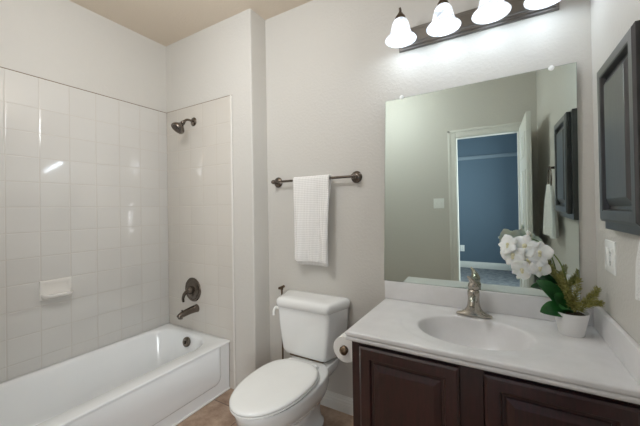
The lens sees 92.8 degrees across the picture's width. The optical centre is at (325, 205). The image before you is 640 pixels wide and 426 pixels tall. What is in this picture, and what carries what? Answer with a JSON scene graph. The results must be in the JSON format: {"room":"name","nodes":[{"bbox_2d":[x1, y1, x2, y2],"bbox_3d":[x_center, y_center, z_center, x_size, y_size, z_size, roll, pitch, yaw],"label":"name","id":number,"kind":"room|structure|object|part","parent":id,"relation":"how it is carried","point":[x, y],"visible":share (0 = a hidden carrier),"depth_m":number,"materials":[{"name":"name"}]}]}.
{"room":"bathroom","nodes":[
{"label":"bathroom","id":0,"kind":"room"},
{"bbox_2d":[0,0,166,112],"bbox_3d":[-1.894,-0.010,1.814,0.112,2.745,1.959,-1,-1,30],"label":"wall","id":1,"kind":"structure","parent":0,"point":[65,42],"depth_m":2.10,"materials":[{"name":"grey paint"}]},
{"bbox_2d":[0,67,168,382],"bbox_3d":[-1.733,0.130,1.968,0.008,1.862,1.530,-1,-1,30],"label":"wall tile","id":2,"kind":"structure","parent":1,"relation":"attached to","point":[84,188],"depth_m":2.05,"materials":[{"name":"white tile"}]},
{"bbox_2d":[39,276,72,300],"bbox_3d":[-1.695,0.527,1.937,0.078,0.122,0.166,-1,-1,30],"label":"soap dish","id":3,"kind":"object","parent":2,"relation":"attached to","point":[59,287],"visible":1,"depth_m":1.94,"materials":[{"name":"ceramic"}]},
{"bbox_2d":[41,289,72,299],"bbox_3d":[-1.693,0.565,1.937,0.076,0.031,0.156,-1,-1,30],"label":"soap tray","id":4,"kind":"object","parent":3,"relation":"on","point":[53,293],"depth_m":1.93,"materials":[{"name":"ceramic"}]},
{"bbox_2d":[1,67,229,112],"bbox_3d":[-1.409,-0.809,1.781,0.791,0.005,1.530,-1,-1,30],"label":"trim","id":5,"kind":"structure","parent":1,"relation":"attached to","point":[1,67],"depth_m":2.19,"materials":[{"name":"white tile"}]},
{"bbox_2d":[69,0,311,45],"bbox_3d":[-0.556,-1.450,1.208,3.090,0.080,2.240,-1,-1,30],"label":"ceiling","id":6,"kind":"structure","parent":0,"point":[164,22],"depth_m":2.19,"materials":[{"name":"beige paint"}]},
{"bbox_2d":[166,9,269,386],"bbox_3d":[-0.913,-0.021,2.543,1.092,2.745,0.281,-1,-1,30],"label":"wall","id":7,"kind":"structure","parent":0,"point":[227,57],"depth_m":2.22,"materials":[{"name":"grey paint"}]},
{"bbox_2d":[167,96,233,388],"bbox_3d":[-1.010,0.272,2.432,0.782,2.162,0.008,-1,-1,30],"label":"end tile","id":8,"kind":"structure","parent":7,"relation":"attached to","point":[199,158],"depth_m":2.40,"materials":[{"name":"white tile"}]},
{"bbox_2d":[171,117,196,133],"bbox_3d":[-1.106,-0.634,2.376,0.103,0.154,0.184,-1,-1,30],"label":"shower","id":9,"kind":"object","parent":8,"relation":"attached to","point":[178,127],"visible":1,"depth_m":2.34,"materials":[{"name":"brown metal"}]},
{"bbox_2d":[177,304,198,319],"bbox_3d":[-1.068,0.822,2.363,0.066,0.077,0.173,-1,-1,30],"label":"tub spout","id":10,"kind":"object","parent":8,"relation":"attached to","point":[195,308],"visible":1,"depth_m":2.35,"materials":[{"name":"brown metal"}]},
{"bbox_2d":[182,278,200,301],"bbox_3d":[-1.082,0.673,2.425,0.192,0.192,0.080,-1,-1,30],"label":"shower valve","id":11,"kind":"object","parent":8,"relation":"attached to","point":[192,287],"visible":1,"depth_m":2.42,"materials":[{"name":"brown metal"}]},
{"bbox_3d":[-1.106,0.710,2.417,0.062,0.106,0.030,-1,0,-7],"label":"lever","id":12,"kind":"part","parent":11,"relation":"part of","materials":[{"name":"grey metal"}]},
{"bbox_2d":[230,95,235,389],"bbox_3d":[-0.677,0.264,2.239,0.016,2.164,0.012,-1,-1,30],"label":"trim","id":13,"kind":"structure","parent":7,"relation":"attached to","point":[231,136],"depth_m":2.23,"materials":[{"name":"ceramic"}]},
{"bbox_2d":[176,388,352,425],"bbox_3d":[-0.508,1.375,1.186,3.090,0.080,2.240,-1,-1,30],"label":"floor","id":14,"kind":"structure","parent":0,"point":[217,412],"depth_m":1.94,"materials":[{"name":"brown tile"}]},
{"bbox_2d":[0,323,229,425],"bbox_3d":[-1.391,1.175,1.771,0.740,0.358,1.518,-1,-1,30],"label":"bathtub","id":15,"kind":"object","parent":14,"relation":"on","point":[163,375],"visible":1,"depth_m":1.91,"materials":[{"name":"white ceramic"}]},
{"bbox_3d":[-1.085,1.133,1.581,0.012,0.259,1.373,-1,-1,30],"label":"apron panel","id":16,"kind":"part","parent":15,"relation":"part of","materials":[{"name":"white ceramic"}]},
{"bbox_3d":[-1.069,1.047,2.348,0.074,0.074,0.031,-1,-1,30],"label":"overflow plate","id":17,"kind":"part","parent":15,"relation":"part of","materials":[{"name":"grey metal"}]},
{"bbox_2d":[278,285,284,358],"bbox_3d":[-0.301,0.949,2.159,0.090,0.780,0.090,-1,-1,30],"label":"toilet brush","id":18,"kind":"object","parent":14,"relation":"on","point":[283,286],"visible":0.25,"depth_m":2.15,"materials":[{"name":"brown metal"}]},
{"bbox_2d":[229,290,349,425],"bbox_3d":[-0.238,0.959,1.725,0.499,0.751,0.782,-1,-1,30],"label":"toilet","id":19,"kind":"object","parent":14,"relation":"on","point":[290,391],"visible":0.99,"depth_m":1.76,"materials":[{"name":"white ceramic"}]},
{"bbox_3d":[-0.264,0.928,1.589,0.360,0.022,0.520,-1,-1,30],"label":"seat lid","id":20,"kind":"part","parent":19,"relation":"part of","materials":[{"name":"white plastic"}]},
{"bbox_3d":[-0.261,0.945,1.594,0.362,0.010,0.529,-1,-1,30],"label":"seat","id":21,"kind":"part","parent":19,"relation":"part of","materials":[{"name":"white plastic"}]},
{"bbox_3d":[-0.100,0.614,1.969,0.488,0.063,0.221,-1,-1,30],"label":"tank lid","id":22,"kind":"part","parent":19,"relation":"part of","materials":[{"name":"white ceramic"}]},
{"bbox_3d":[-0.096,0.795,1.970,0.474,0.308,0.199,-1,-1,30],"label":"tank","id":23,"kind":"part","parent":19,"relation":"part of","materials":[{"name":"white ceramic"}]},
{"bbox_2d":[352,341,639,425],"bbox_3d":[0.666,0.950,1.345,0.952,0.733,0.554,-1,-1,30],"label":"vanity cabinet","id":24,"kind":"object","parent":14,"relation":"on","point":[391,387],"visible":0.44,"depth_m":1.14,"materials":[{"name":"brown wood"}]},
{"bbox_2d":[339,346,346,355],"bbox_3d":[0.145,0.683,1.489,0.077,0.050,0.176,-1,-1,36],"label":"toilet paper holder","id":25,"kind":"object","parent":24,"relation":"attached to","point":[343,350],"visible":0.3,"depth_m":1.43,"materials":[{"name":"brown metal"}]},
{"bbox_2d":[334,332,351,362],"bbox_3d":[0.118,0.684,1.495,0.122,0.122,0.102,-1,-1,30],"label":"toilet paper roll","id":26,"kind":"object","parent":25,"relation":"hanging from","point":[341,341],"visible":0.48,"depth_m":1.46,"materials":[{"name":"paper"}]},
{"bbox_3d":[0.328,0.898,1.230,0.400,0.586,0.020,-1,-1,30],"label":"cabinet door","id":27,"kind":"part","parent":24,"relation":"part of","materials":[{"name":"brown wood"}]},
{"bbox_2d":[345,280,639,404],"bbox_3d":[0.649,0.573,1.350,0.972,0.271,0.561,-1,-1,30],"label":"countertop","id":28,"kind":"structure","parent":24,"relation":"on","point":[521,341],"depth_m":1.27,"materials":[{"name":"stone"}]},
{"bbox_2d":[456,276,492,317],"bbox_3d":[0.713,0.443,1.504,0.157,0.200,0.144,-1,0,-28],"label":"faucet","id":29,"kind":"object","parent":28,"relation":"on","point":[473,308],"visible":1,"depth_m":1.50,"materials":[{"name":"silver metal"}]},
{"bbox_3d":[0.734,0.379,1.513,0.051,0.072,0.062,-1,-1,30],"label":"lever handle","id":30,"kind":"part","parent":29,"relation":"part of","materials":[{"name":"silver metal"}]},
{"bbox_3d":[0.709,0.460,1.464,0.040,0.053,0.128,-1,-1,30],"label":"spout","id":31,"kind":"part","parent":29,"relation":"part of","materials":[{"name":"silver metal"}]},
{"bbox_2d":[498,230,604,337],"bbox_3d":[0.958,0.319,1.317,0.361,0.435,0.142,-1,0,27],"label":"potted orchid","id":32,"kind":"object","parent":28,"relation":"on","point":[526,257],"visible":1,"depth_m":1.29,"materials":[{"name":"white plant"}]},
{"bbox_3d":[0.814,0.173,1.364,0.031,0.088,0.083,-1,-1,-31],"label":"flower","id":33,"kind":"part","parent":32,"relation":"part of","materials":[{"name":"white plant"}]},
{"bbox_3d":[0.829,0.214,1.351,0.015,0.098,0.102,-1,-1,-32],"label":"flower","id":34,"kind":"part","parent":32,"relation":"part of","materials":[{"name":"white plant"}]},
{"bbox_3d":[0.853,0.278,1.317,0.085,0.085,0.027,-1,-1,41],"label":"flower","id":35,"kind":"part","parent":32,"relation":"part of","materials":[{"name":"white plant"}]},
{"bbox_3d":[0.871,0.173,1.331,0.037,0.097,0.103,-1,-1,-44],"label":"flower","id":36,"kind":"part","parent":32,"relation":"part of","materials":[{"name":"white plant"}]},
{"bbox_3d":[0.875,0.236,1.310,0.104,0.108,0.019,-1,-1,30],"label":"flower","id":37,"kind":"part","parent":32,"relation":"part of","materials":[{"name":"white plant"}]},
{"bbox_3d":[0.909,0.263,1.292,0.086,0.078,0.013,-1,0,15],"label":"flower","id":38,"kind":"part","parent":32,"relation":"part of","materials":[{"name":"white plant"}]},
{"bbox_3d":[0.913,0.197,1.295,0.098,0.093,0.023,-1,0,24],"label":"flower","id":39,"kind":"part","parent":32,"relation":"part of","materials":[{"name":"white plant"}]},
{"bbox_3d":[0.940,0.310,1.317,0.191,0.278,0.011,-1,0,22],"label":"stem","id":40,"kind":"part","parent":32,"relation":"part of","materials":[{"name":"green plant"}]},
{"bbox_3d":[1.031,0.488,1.278,0.124,0.095,0.124,-1,-1,30],"label":"pot","id":41,"kind":"part","parent":32,"relation":"part of","materials":[{"name":"white ceramic"}]},
{"bbox_3d":[0.751,0.889,0.989,0.406,0.586,0.020,-1,-1,30],"label":"cabinet door","id":42,"kind":"part","parent":24,"relation":"part of","materials":[{"name":"brown wood"}]},
{"bbox_2d":[265,0,596,397],"bbox_3d":[0.468,-0.049,1.846,1.998,2.745,0.120,-1,-1,30],"label":"wall","id":43,"kind":"structure","parent":0,"point":[332,72],"depth_m":1.93,"materials":[{"name":"grey paint"}]},
{"bbox_2d":[271,171,361,187],"bbox_3d":[-0.089,-0.178,2.053,0.701,0.076,0.073,-1,-1,30],"label":"towel bar","id":44,"kind":"object","parent":43,"relation":"attached to","point":[356,176],"visible":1,"depth_m":1.93,"materials":[{"name":"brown metal"}]},
{"bbox_2d":[293,174,331,266],"bbox_3d":[-0.093,0.098,2.022,0.287,0.597,0.083,-1,-1,30],"label":"bath towel","id":45,"kind":"object","parent":44,"relation":"hanging from","point":[311,194],"visible":1,"depth_m":2.01,"materials":[{"name":"white fabric"}]},
{"bbox_2d":[320,390,352,415],"bbox_3d":[-0.005,1.282,2.042,0.907,0.101,0.014,-1,-1,30],"label":"baseboard","id":46,"kind":"structure","parent":43,"relation":"attached to","point":[336,401],"depth_m":1.99,"materials":[{"name":"white paint"}]},
{"bbox_2d":[385,0,560,52],"bbox_3d":[0.700,-0.994,1.517,0.808,0.177,0.218,-1,-1,30],"label":"vanity light","id":47,"kind":"object","parent":43,"relation":"attached to","point":[445,25],"visible":1,"depth_m":1.55,"materials":[{"name":"glass"}]},
{"bbox_3d":[0.409,-0.960,1.653,0.048,0.086,0.048,-1,-1,30],"label":"bulb","id":48,"kind":"part","parent":47,"relation":"part of","materials":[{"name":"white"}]},
{"bbox_3d":[0.409,-0.955,1.653,0.166,0.112,0.166,-1,-1,30],"label":"lamp shade","id":49,"kind":"part","parent":47,"relation":"part of","materials":[{"name":"white glass"}]},
{"bbox_3d":[0.598,-0.964,1.545,0.048,0.086,0.048,-1,-1,30],"label":"bulb","id":50,"kind":"part","parent":47,"relation":"part of","materials":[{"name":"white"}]},
{"bbox_3d":[0.598,-0.959,1.545,0.166,0.112,0.166,-1,-1,30],"label":"lamp shade","id":51,"kind":"part","parent":47,"relation":"part of","materials":[{"name":"white glass"}]},
{"bbox_3d":[0.782,-0.968,1.440,0.048,0.086,0.048,-1,-1,30],"label":"bulb","id":52,"kind":"part","parent":47,"relation":"part of","materials":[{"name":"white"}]},
{"bbox_3d":[0.782,-0.963,1.440,0.166,0.112,0.166,-1,-1,30],"label":"lamp shade","id":53,"kind":"part","parent":47,"relation":"part of","materials":[{"name":"white glass"}]},
{"bbox_3d":[0.966,-0.967,1.335,0.166,0.112,0.166,-1,-1,30],"label":"lamp shade","id":54,"kind":"part","parent":47,"relation":"part of","materials":[{"name":"white glass"}]},
{"bbox_2d":[384,62,579,299],"bbox_3d":[0.743,-0.105,1.601,0.921,1.084,0.032,-1,-1,30],"label":"wall mirror","id":55,"kind":"object","parent":43,"relation":"attached to","point":[469,167],"visible":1,"depth_m":1.56,"materials":[{"name":"clear glass"}]},
{"bbox_2d":[385,280,593,326],"bbox_3d":[0.782,0.490,1.586,0.972,0.105,0.020,-1,-1,30],"label":"backsplash","id":56,"kind":"structure","parent":43,"relation":"attached to","point":[527,306],"depth_m":1.60,"materials":[{"name":"stone"}]},
{"bbox_2d":[590,0,639,344],"bbox_3d":[0.727,-0.065,0.408,0.120,2.745,2.120,-1,-1,30],"label":"wall","id":57,"kind":"structure","parent":0,"point":[611,20],"depth_m":1.13,"materials":[{"name":"grey paint"}]},
{"bbox_2d":[605,239,616,275],"bbox_3d":[1.097,0.196,1.176,0.008,0.125,0.118,-1,-1,30],"label":"outlet plate","id":58,"kind":"object","parent":57,"relation":"attached to","point":[610,246],"visible":1,"depth_m":1.16,"materials":[{"name":"white plastic"}]},
{"bbox_2d":[609,248,612,266],"bbox_3d":[1.084,0.196,1.156,0.004,0.067,0.033,-1,-1,30],"label":"socket","id":59,"kind":"object","parent":58,"relation":"attached to","point":[610,249],"depth_m":1.15,"materials":[{"name":"white plastic"}]},
{"bbox_2d":[597,20,639,235],"bbox_3d":[0.931,-0.206,0.946,0.054,0.580,0.428,-1,-1,30],"label":"medicine cabinet","id":60,"kind":"object","parent":57,"relation":"attached to","point":[618,78],"visible":1,"depth_m":0.91,"materials":[{"name":"brown wood"}]},
{"bbox_3d":[0.739,-0.176,0.614,0.060,0.173,0.153,-1,-1,30],"label":"towel ring","id":61,"kind":"object","parent":57,"relation":"attached to","visible":0},
{"bbox_2d":[635,240,639,300],"bbox_3d":[0.723,0.057,0.624,0.071,0.358,0.366,-1,-1,30],"label":"hand towel","id":62,"kind":"object","parent":61,"relation":"hanging from","point":[637,271],"visible":1,"depth_m":0.76,"materials":[{"name":"white fabric"}]}
]}

